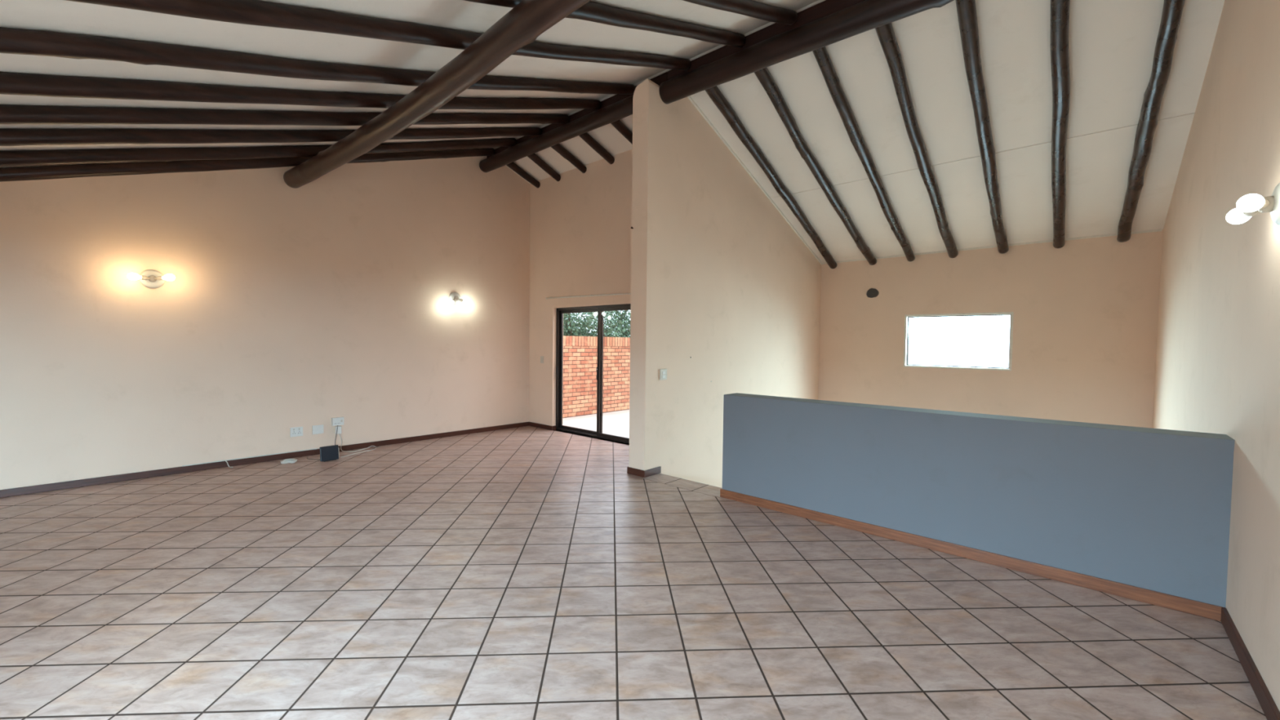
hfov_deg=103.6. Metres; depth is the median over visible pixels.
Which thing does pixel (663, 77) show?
board
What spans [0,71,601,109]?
pole
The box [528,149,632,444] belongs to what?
wall
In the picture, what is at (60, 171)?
pole
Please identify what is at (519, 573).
floor
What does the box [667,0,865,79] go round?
board
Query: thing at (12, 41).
ceiling beam
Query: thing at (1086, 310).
wall
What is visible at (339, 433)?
cable
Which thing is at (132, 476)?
baseboard
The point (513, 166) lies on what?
beam
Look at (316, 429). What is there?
blank plate
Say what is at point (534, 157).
beam
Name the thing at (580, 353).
brick wall
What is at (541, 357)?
light switch
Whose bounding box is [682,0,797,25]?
pole
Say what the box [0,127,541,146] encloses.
pole
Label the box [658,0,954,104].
pole
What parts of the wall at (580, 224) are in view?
curtain rail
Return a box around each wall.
[0,155,529,489]
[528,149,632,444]
[562,335,630,417]
[722,392,1235,608]
[817,229,1163,427]
[1152,0,1279,711]
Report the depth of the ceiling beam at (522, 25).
4.06 m
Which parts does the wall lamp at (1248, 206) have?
bulb, bulb, wall plate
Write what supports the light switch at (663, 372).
attached to the wall partition at (721, 280)
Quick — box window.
[903,311,1013,370]
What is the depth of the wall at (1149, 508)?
3.64 m
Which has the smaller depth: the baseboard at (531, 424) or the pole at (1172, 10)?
the pole at (1172, 10)
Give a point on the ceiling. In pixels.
(1112, 43)
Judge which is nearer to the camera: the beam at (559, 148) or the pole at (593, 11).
the pole at (593, 11)
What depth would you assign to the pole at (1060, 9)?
5.19 m
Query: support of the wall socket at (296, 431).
attached to the wall at (285, 307)
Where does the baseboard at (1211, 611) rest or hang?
attached to the wall at (1149, 508)
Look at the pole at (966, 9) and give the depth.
5.45 m
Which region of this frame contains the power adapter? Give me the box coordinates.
[334,426,341,434]
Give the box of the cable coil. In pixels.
[280,458,297,463]
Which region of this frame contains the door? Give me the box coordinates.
[555,303,631,444]
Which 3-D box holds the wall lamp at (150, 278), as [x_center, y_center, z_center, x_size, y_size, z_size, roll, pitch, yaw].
[-5.497,-0.920,5.668,0.227,0.211,0.384,2,3,42]
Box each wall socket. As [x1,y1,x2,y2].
[289,426,302,436]
[331,417,343,426]
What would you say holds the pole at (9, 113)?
attached to the ceiling
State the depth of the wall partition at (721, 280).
6.80 m
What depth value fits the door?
8.64 m
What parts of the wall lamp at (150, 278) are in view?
bulb, wall plate, bulb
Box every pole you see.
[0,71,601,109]
[0,104,568,125]
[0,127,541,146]
[0,137,516,166]
[0,147,495,182]
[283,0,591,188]
[463,0,745,47]
[479,94,633,172]
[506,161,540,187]
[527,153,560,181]
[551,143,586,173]
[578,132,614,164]
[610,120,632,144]
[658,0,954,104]
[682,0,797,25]
[704,85,836,268]
[754,67,876,265]
[812,46,915,261]
[875,22,958,257]
[955,0,1008,253]
[1049,0,1070,248]
[1116,0,1185,242]
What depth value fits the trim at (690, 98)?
7.58 m
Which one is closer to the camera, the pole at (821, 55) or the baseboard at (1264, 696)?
the baseboard at (1264, 696)
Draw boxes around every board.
[486,71,667,158]
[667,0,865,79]
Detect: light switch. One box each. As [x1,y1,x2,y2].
[540,355,543,363]
[659,368,666,380]
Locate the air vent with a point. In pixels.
(872, 292)
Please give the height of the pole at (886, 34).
1.835 m
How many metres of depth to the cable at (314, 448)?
6.44 m
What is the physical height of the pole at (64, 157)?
2.436 m
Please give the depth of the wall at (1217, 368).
3.09 m
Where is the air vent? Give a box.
[866,288,879,297]
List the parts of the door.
sliding panel, handle, sliding panel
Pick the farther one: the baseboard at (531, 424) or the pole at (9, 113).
the baseboard at (531, 424)
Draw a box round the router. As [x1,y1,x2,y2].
[319,444,339,462]
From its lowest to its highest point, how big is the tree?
6.743 m
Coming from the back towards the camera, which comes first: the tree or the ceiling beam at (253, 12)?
the tree
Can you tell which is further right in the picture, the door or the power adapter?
the door
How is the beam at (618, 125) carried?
attached to the ceiling
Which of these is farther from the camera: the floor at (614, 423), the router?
the floor at (614, 423)
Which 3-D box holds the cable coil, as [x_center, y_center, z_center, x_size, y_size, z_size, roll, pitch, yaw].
[-4.555,1.311,6.536,0.167,0.045,0.152,0,2,-21]
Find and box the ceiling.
[0,0,1224,262]
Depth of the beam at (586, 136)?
7.79 m
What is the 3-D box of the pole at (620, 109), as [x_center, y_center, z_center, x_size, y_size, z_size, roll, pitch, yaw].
[-1.303,-3.330,7.545,3.824,0.222,0.221,2,3,42]
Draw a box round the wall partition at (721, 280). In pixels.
[628,78,821,488]
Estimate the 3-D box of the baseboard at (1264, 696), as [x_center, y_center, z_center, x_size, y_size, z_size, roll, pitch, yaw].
[1.822,1.539,1.170,0.020,0.090,4.824,2,3,42]
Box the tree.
[563,310,630,337]
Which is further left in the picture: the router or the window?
the router
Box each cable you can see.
[182,448,317,466]
[338,433,376,457]
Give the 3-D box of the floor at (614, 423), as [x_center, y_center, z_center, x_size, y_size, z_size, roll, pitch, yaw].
[1.692,1.447,11.619,4.295,0.390,7.499,2,3,42]
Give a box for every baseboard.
[0,422,528,497]
[528,422,552,430]
[720,488,1222,621]
[1221,607,1279,719]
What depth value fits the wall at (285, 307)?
6.45 m
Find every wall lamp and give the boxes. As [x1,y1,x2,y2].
[127,269,175,288]
[448,292,469,306]
[1226,182,1279,225]
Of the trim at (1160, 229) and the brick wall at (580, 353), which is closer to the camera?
the trim at (1160, 229)
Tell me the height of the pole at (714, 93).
1.833 m
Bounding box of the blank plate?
[311,424,323,434]
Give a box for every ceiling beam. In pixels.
[0,27,635,94]
[66,0,691,70]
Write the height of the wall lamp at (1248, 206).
0.211 m
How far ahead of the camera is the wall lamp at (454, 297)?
8.44 m
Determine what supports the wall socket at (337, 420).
attached to the wall at (285, 307)
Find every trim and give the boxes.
[687,96,822,265]
[822,228,1162,264]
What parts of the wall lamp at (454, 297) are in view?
bulb, wall plate, bulb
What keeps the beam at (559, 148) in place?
attached to the ceiling
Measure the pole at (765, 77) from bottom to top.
1.832 m
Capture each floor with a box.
[0,426,1266,719]
[562,409,629,438]

